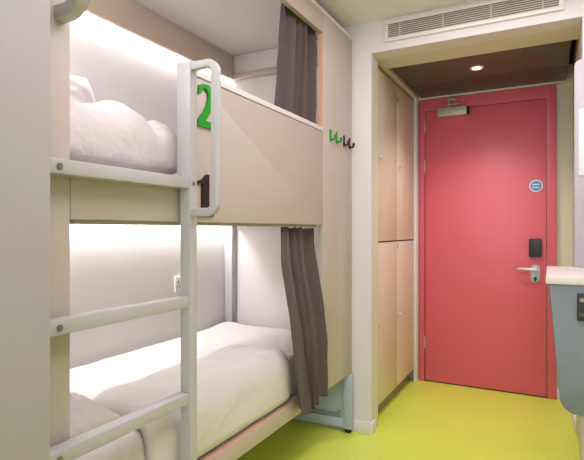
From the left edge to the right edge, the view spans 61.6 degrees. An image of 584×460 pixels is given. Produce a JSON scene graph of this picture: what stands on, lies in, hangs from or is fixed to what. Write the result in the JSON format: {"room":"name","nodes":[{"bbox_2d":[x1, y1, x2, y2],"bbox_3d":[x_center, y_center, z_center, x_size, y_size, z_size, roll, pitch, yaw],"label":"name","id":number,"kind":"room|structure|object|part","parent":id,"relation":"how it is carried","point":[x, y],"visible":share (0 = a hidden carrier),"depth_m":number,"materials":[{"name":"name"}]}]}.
{"room":"dormitory","nodes":[
{"label":"dormitory","id":0,"kind":"room"},
{"bbox_2d":[0,0,49,459],"bbox_3d":[-2.055,-0.010,-0.876,1.080,2.260,4.733,0,0,28],"label":"wall","id":1,"kind":"structure","parent":0,"point":[24,24],"depth_m":0.92,"materials":[{"name":"grey paint"}]},
{"bbox_2d":[315,0,477,27],"bbox_3d":[-0.525,-1.170,-0.513,3.450,0.060,6.803,0,0,28],"label":"ceiling","id":2,"kind":"structure","parent":0,"point":[347,13],"depth_m":2.52,"materials":[{"name":"paint"}]},
{"bbox_2d":[237,378,579,459],"bbox_3d":[-0.246,1.150,0.016,3.450,0.060,8.000,0,0,28],"label":"floor","id":3,"kind":"structure","parent":0,"point":[425,420],"depth_m":2.71,"materials":[{"name":"plastic"}]},
{"bbox_2d":[50,0,352,459],"bbox_3d":[-0.408,0.020,2.029,0.947,2.200,1.937,0,0,28],"label":"bunk bed","id":4,"kind":"object","parent":3,"relation":"on","point":[249,167],"visible":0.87,"depth_m":2.17,"materials":[{"name":"beige laminate"}]},
{"bbox_3d":[-0.540,0.030,1.110,0.030,2.180,0.062,0,0,28],"label":"post","id":5,"kind":"part","parent":4,"relation":"part of","materials":[{"name":"beige laminate"}]},
{"bbox_3d":[-0.484,-0.699,1.086,0.102,0.457,0.032,0,0,28],"label":"grab handle","id":6,"kind":"part","parent":4,"relation":"part of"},
{"bbox_2d":[174,276,180,292],"bbox_3d":[-0.598,0.290,2.628,0.011,0.085,0.088,0,0,28],"label":"wall socket","id":7,"kind":"object","parent":4,"relation":"attached to","point":[177,280],"visible":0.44,"depth_m":2.60,"materials":[{"name":"white plastic"}]},
{"bbox_2d":[70,322,297,459],"bbox_3d":[-0.494,0.645,2.020,0.738,0.202,1.774,0,0,28],"label":"mattress","id":8,"kind":"object","parent":4,"relation":"on","point":[89,380],"visible":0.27,"depth_m":2.11,"materials":[{"name":"white fabric"}]},
{"bbox_2d":[70,392,120,438],"bbox_3d":[-0.774,0.500,1.341,0.500,0.129,0.320,0,0,21],"label":"pillow","id":9,"kind":"object","parent":8,"relation":"on","point":[86,415],"visible":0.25,"depth_m":1.33,"materials":[{"name":"white fabric"}]},
{"bbox_2d":[92,344,290,459],"bbox_3d":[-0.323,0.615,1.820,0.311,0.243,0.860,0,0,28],"label":"duvet","id":10,"kind":"object","parent":8,"relation":"on","point":[238,385],"visible":0.84,"depth_m":1.68,"materials":[{"name":"white fabric"}]},
{"bbox_3d":[-0.192,-0.252,1.766,0.026,0.453,1.421,0,0,28],"label":"guard panel","id":11,"kind":"part","parent":4,"relation":"part of","materials":[{"name":"beige laminate"}]},
{"bbox_3d":[-0.251,-0.266,1.418,0.100,0.452,0.022,0,0,28],"label":"grab handle","id":12,"kind":"part","parent":4,"relation":"part of","materials":[{"name":"white metal"}]},
{"bbox_3d":[-0.376,0.346,2.994,0.057,0.748,0.048,0,0,28],"label":"post","id":13,"kind":"part","parent":4,"relation":"part of","materials":[{"name":"white metal"}]},
{"bbox_3d":[-0.191,0.781,1.766,0.024,0.062,1.422,0,0,28],"label":"rail","id":14,"kind":"part","parent":4,"relation":"part of","materials":[{"name":"beige laminate"}]},
{"bbox_2d":[274,3,316,123],"bbox_3d":[0.017,-0.706,2.242,0.056,0.657,0.386,0,0,28],"label":"curtain","id":15,"kind":"object","parent":4,"relation":"hanging from","point":[295,91],"visible":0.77,"depth_m":2.24,"materials":[{"name":"grey fabric"}]},
{"bbox_3d":[-0.192,-1.011,1.767,0.026,0.098,1.422,0,0,28],"label":"header panel","id":16,"kind":"part","parent":4,"relation":"part of","materials":[{"name":"beige laminate"}]},
{"bbox_2d":[280,227,327,415],"bbox_3d":[0.059,0.387,2.216,0.147,0.804,0.377,0,0,28],"label":"curtain","id":17,"kind":"object","parent":4,"relation":"hanging from","point":[300,273],"visible":1,"depth_m":2.20,"materials":[{"name":"grey fabric"}]},
{"bbox_3d":[-0.018,0.948,2.890,0.794,0.300,0.040,0,0,28],"label":"leg frame","id":18,"kind":"part","parent":4,"relation":"part of","materials":[{"name":"white metal"}]},
{"bbox_3d":[-0.016,0.942,2.895,0.701,0.202,0.008,0,0,28],"label":"infill panel","id":19,"kind":"part","parent":4,"relation":"part of","materials":[{"name":"grey metal"}]},
{"bbox_2d":[330,129,336,140],"bbox_3d":[0.207,-0.477,2.459,0.034,0.062,0.016,0,0,28],"label":"coat hook","id":20,"kind":"object","parent":4,"relation":"attached to","point":[335,135],"visible":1,"depth_m":2.46,"materials":[{"name":"green plastic"}]},
{"bbox_3d":[0.231,-0.133,2.568,0.026,1.855,0.388,0,0,28],"label":"panel","id":21,"kind":"part","parent":4,"relation":"part of","materials":[{"name":"beige laminate"}]},
{"bbox_2d":[336,132,341,143],"bbox_3d":[0.244,-0.477,2.528,0.034,0.062,0.016,0,0,28],"label":"coat hook","id":22,"kind":"object","parent":4,"relation":"attached to","point":[337,141],"visible":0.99,"depth_m":2.53,"materials":[{"name":"green plastic"}]},
{"bbox_2d":[343,135,349,146],"bbox_3d":[0.293,-0.477,2.621,0.034,0.062,0.016,0,0,28],"label":"coat hook","id":23,"kind":"object","parent":4,"relation":"attached to","point":[348,141],"visible":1,"depth_m":2.62,"materials":[{"name":"black plastic"}]},
{"bbox_2d":[349,138,354,148],"bbox_3d":[0.329,-0.477,2.691,0.034,0.062,0.016,0,0,28],"label":"coat hook","id":24,"kind":"object","parent":4,"relation":"attached to","point":[353,144],"visible":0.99,"depth_m":2.69,"materials":[{"name":"black plastic"}]},
{"bbox_3d":[-0.457,-0.101,2.027,0.672,0.106,1.820,0,0,28],"label":"mattress","id":25,"kind":"object","parent":4,"relation":"on","visible":0},
{"bbox_2d":[70,76,95,103],"bbox_3d":[-0.907,-0.385,1.755,0.200,0.507,0.714,0,0,25],"label":"pillow","id":26,"kind":"object","parent":25,"relation":"on","point":[81,91],"visible":0.1,"depth_m":1.93,"materials":[{"name":"white fabric"}]},
{"bbox_2d":[70,100,176,174],"bbox_3d":[-0.639,-0.262,1.416,0.420,0.225,0.580,0,0,26],"label":"duvet","id":27,"kind":"object","parent":25,"relation":"on","point":[105,132],"visible":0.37,"depth_m":1.34,"materials":[{"name":"white fabric"}]},
{"bbox_2d":[378,240,413,412],"bbox_3d":[0.461,0.597,3.319,0.562,1.046,0.897,0,0,28],"label":"base cabinet","id":28,"kind":"object","parent":3,"relation":"on","point":[395,258],"visible":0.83,"depth_m":3.15,"materials":[{"name":"beige laminate"}]},
{"bbox_3d":[0.574,0.548,3.008,0.018,0.944,0.447,0,0,28],"label":"door","id":29,"kind":"part","parent":28,"relation":"part of","materials":[{"name":"beige laminate"}]},
{"bbox_3d":[0.783,0.548,3.405,0.018,0.944,0.442,0,0,28],"label":"door","id":30,"kind":"part","parent":28,"relation":"part of","materials":[{"name":"beige laminate"}]},
{"bbox_2d":[294,0,583,459],"bbox_3d":[1.032,-0.010,2.442,3.250,2.260,0.117,0,0,28],"label":"wall","id":31,"kind":"structure","parent":0,"point":[368,38],"depth_m":2.70,"materials":[{"name":"white paint"}]},
{"bbox_2d":[352,419,375,434],"bbox_3d":[0.397,1.087,2.732,0.127,0.066,0.062,0,0,28],"label":"baseboard","id":32,"kind":"structure","parent":31,"relation":"attached to","point":[361,426],"depth_m":2.70,"materials":[{"name":"white wood"}]},
{"bbox_2d":[371,54,377,427],"bbox_3d":[0.461,0.075,2.745,0.006,2.090,0.113,0,0,28],"label":"trim","id":33,"kind":"structure","parent":31,"relation":"attached to","point":[374,61],"depth_m":2.74,"materials":[{"name":"beige paint"}]},
{"bbox_2d":[378,65,413,240],"bbox_3d":[0.461,-0.450,3.319,0.562,1.036,0.897,0,0,28],"label":"upper cabinet","id":34,"kind":"object","parent":31,"relation":"attached to","point":[395,105],"visible":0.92,"depth_m":3.15,"materials":[{"name":"beige laminate"}]},
{"bbox_3d":[0.574,-0.435,3.008,0.018,1.005,0.447,0,0,28],"label":"door","id":35,"kind":"part","parent":34,"relation":"part of","materials":[{"name":"beige laminate"}]},
{"bbox_3d":[0.675,-0.955,3.207,0.013,0.026,0.897,0,0,28],"label":"rail","id":36,"kind":"part","parent":34,"relation":"part of","materials":[{"name":"beige wood"}]},
{"bbox_3d":[0.783,-0.435,3.405,0.018,1.005,0.442,0,0,28],"label":"door","id":37,"kind":"part","parent":34,"relation":"part of","materials":[{"name":"beige laminate"}]},
{"bbox_2d":[384,0,563,42],"bbox_3d":[0.875,-1.067,2.451,0.848,0.109,0.014,0,0,28],"label":"air vent","id":38,"kind":"object","parent":31,"relation":"in","point":[492,11],"visible":1,"depth_m":2.45,"materials":[{"name":"white metal"}]},
{"bbox_2d":[378,26,580,101],"bbox_3d":[0.899,-1.052,3.143,1.600,0.175,1.000,0,0,28],"label":"trim","id":39,"kind":"structure","parent":31,"relation":"attached to","point":[572,33],"depth_m":2.69,"materials":[{"name":"beige paint"}]},
{"bbox_2d":[546,266,583,416],"bbox_3d":[1.387,0.413,1.854,0.754,0.490,0.588,0,0,28],"label":"sink","id":40,"kind":"object","parent":31,"relation":"attached to","point":[566,284],"visible":1,"depth_m":1.75,"materials":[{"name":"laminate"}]},
{"bbox_2d":[546,266,583,284],"bbox_3d":[1.389,0.181,1.857,0.754,0.027,0.581,0,0,28],"label":"countertop","id":41,"kind":"structure","parent":40,"relation":"on","point":[563,275],"depth_m":1.81,"materials":[{"name":"white"}]},
{"bbox_2d":[577,293,583,320],"bbox_3d":[1.044,0.272,1.712,0.084,0.097,0.010,0,0,28],"label":"outlet plate","id":42,"kind":"object","parent":40,"relation":"attached to","point":[580,296],"depth_m":1.72,"materials":[{"name":"black metal"}]},
{"bbox_2d":[574,58,583,266],"bbox_3d":[1.568,-0.301,2.078,0.643,0.937,0.026,0,0,28],"label":"panel","id":43,"kind":"object","parent":31,"relation":"attached to","point":[579,65],"visible":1,"depth_m":2.21,"materials":[{"name":"white"}]},
{"bbox_2d":[579,108,583,175],"bbox_3d":[1.382,-0.395,2.159,0.206,0.300,0.004,0,0,28],"label":"notice","id":44,"kind":"object","parent":43,"relation":"attached to","point":[581,111],"visible":1,"depth_m":2.20,"materials":[{"name":"white paper"}]},
{"bbox_2d":[392,40,570,97],"bbox_3d":[1.192,-1.028,3.067,0.941,0.105,0.771,0,0,28],"label":"ceiling","id":45,"kind":"structure","parent":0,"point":[545,63],"depth_m":3.00,"materials":[{"name":"brown laminate"}]},
{"bbox_2d":[470,65,483,70],"bbox_3d":[1.109,-0.974,2.942,0.080,0.010,0.080,0,0,28],"label":"recessed light","id":46,"kind":"object","parent":45,"relation":"attached to","point":[478,67],"visible":1,"depth_m":2.93,"materials":[{"name":"white glass"}]},
{"bbox_3d":[1.293,-1.028,3.262,0.937,0.105,0.333,0,0,28],"label":"panel","id":47,"kind":"part","parent":45,"relation":"part of","materials":[{"name":"brown laminate"}]},
{"bbox_2d":[408,83,572,395],"bbox_3d":[1.067,-0.030,3.688,2.150,2.300,0.120,0,0,28],"label":"wall","id":48,"kind":"structure","parent":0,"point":[564,92],"depth_m":3.24,"materials":[{"name":"beige paint"}]},
{"bbox_2d":[419,84,555,399],"bbox_3d":[1.342,0.079,3.433,0.899,2.082,0.075,0,0,28],"label":"door","id":49,"kind":"structure","parent":48,"relation":"attached to","point":[482,156],"depth_m":3.44,"materials":[{"name":"pink paint"}]},
{"bbox_3d":[1.157,-0.917,3.516,0.091,0.077,0.032,0,0,28],"label":"closer arm","id":50,"kind":"part","parent":49,"relation":"part of","materials":[{"name":"metal"}]},
{"bbox_3d":[1.579,0.263,3.292,0.124,0.026,0.040,0,0,28],"label":"lever","id":51,"kind":"part","parent":49,"relation":"part of","materials":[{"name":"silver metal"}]},
{"bbox_3d":[1.634,0.295,3.291,0.056,0.120,0.010,0,0,28],"label":"lock plate","id":52,"kind":"part","parent":49,"relation":"part of","materials":[{"name":"silver metal"}]},
{"bbox_2d":[556,388,559,398],"bbox_3d":[1.381,1.085,3.447,1.001,0.070,0.013,0,0,28],"label":"baseboard","id":53,"kind":"structure","parent":48,"relation":"attached to","point":[557,389],"depth_m":3.24,"materials":[{"name":"white wood"}]},
{"bbox_2d":[569,39,575,63],"bbox_3d":[1.198,-1.110,3.065,0.996,0.060,0.780,0,0,28],"label":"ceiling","id":54,"kind":"structure","parent":0,"point":[573,42],"depth_m":2.96,"materials":[{"name":"black"}]},
{"bbox_2d":[573,30,580,459],"bbox_3d":[1.642,-0.010,2.752,0.080,2.260,1.000,0,0,28],"label":"wall","id":55,"kind":"structure","parent":0,"point":[577,53],"depth_m":2.73,"materials":[{"name":"beige paint"}]},
{"bbox_2d":[414,98,418,382],"bbox_3d":[0.925,0.075,3.638,0.022,2.090,0.100,0,0,28],"label":"door frame","id":56,"kind":"structure","parent":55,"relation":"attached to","point":[416,101],"depth_m":3.60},
{"bbox_2d":[572,414,576,432],"bbox_3d":[1.698,1.085,2.960,0.014,0.070,0.580,0,0,28],"label":"baseboard","id":57,"kind":"structure","parent":55,"relation":"attached to","point":[574,419],"depth_m":2.71,"materials":[{"name":"white wood"}]}
]}

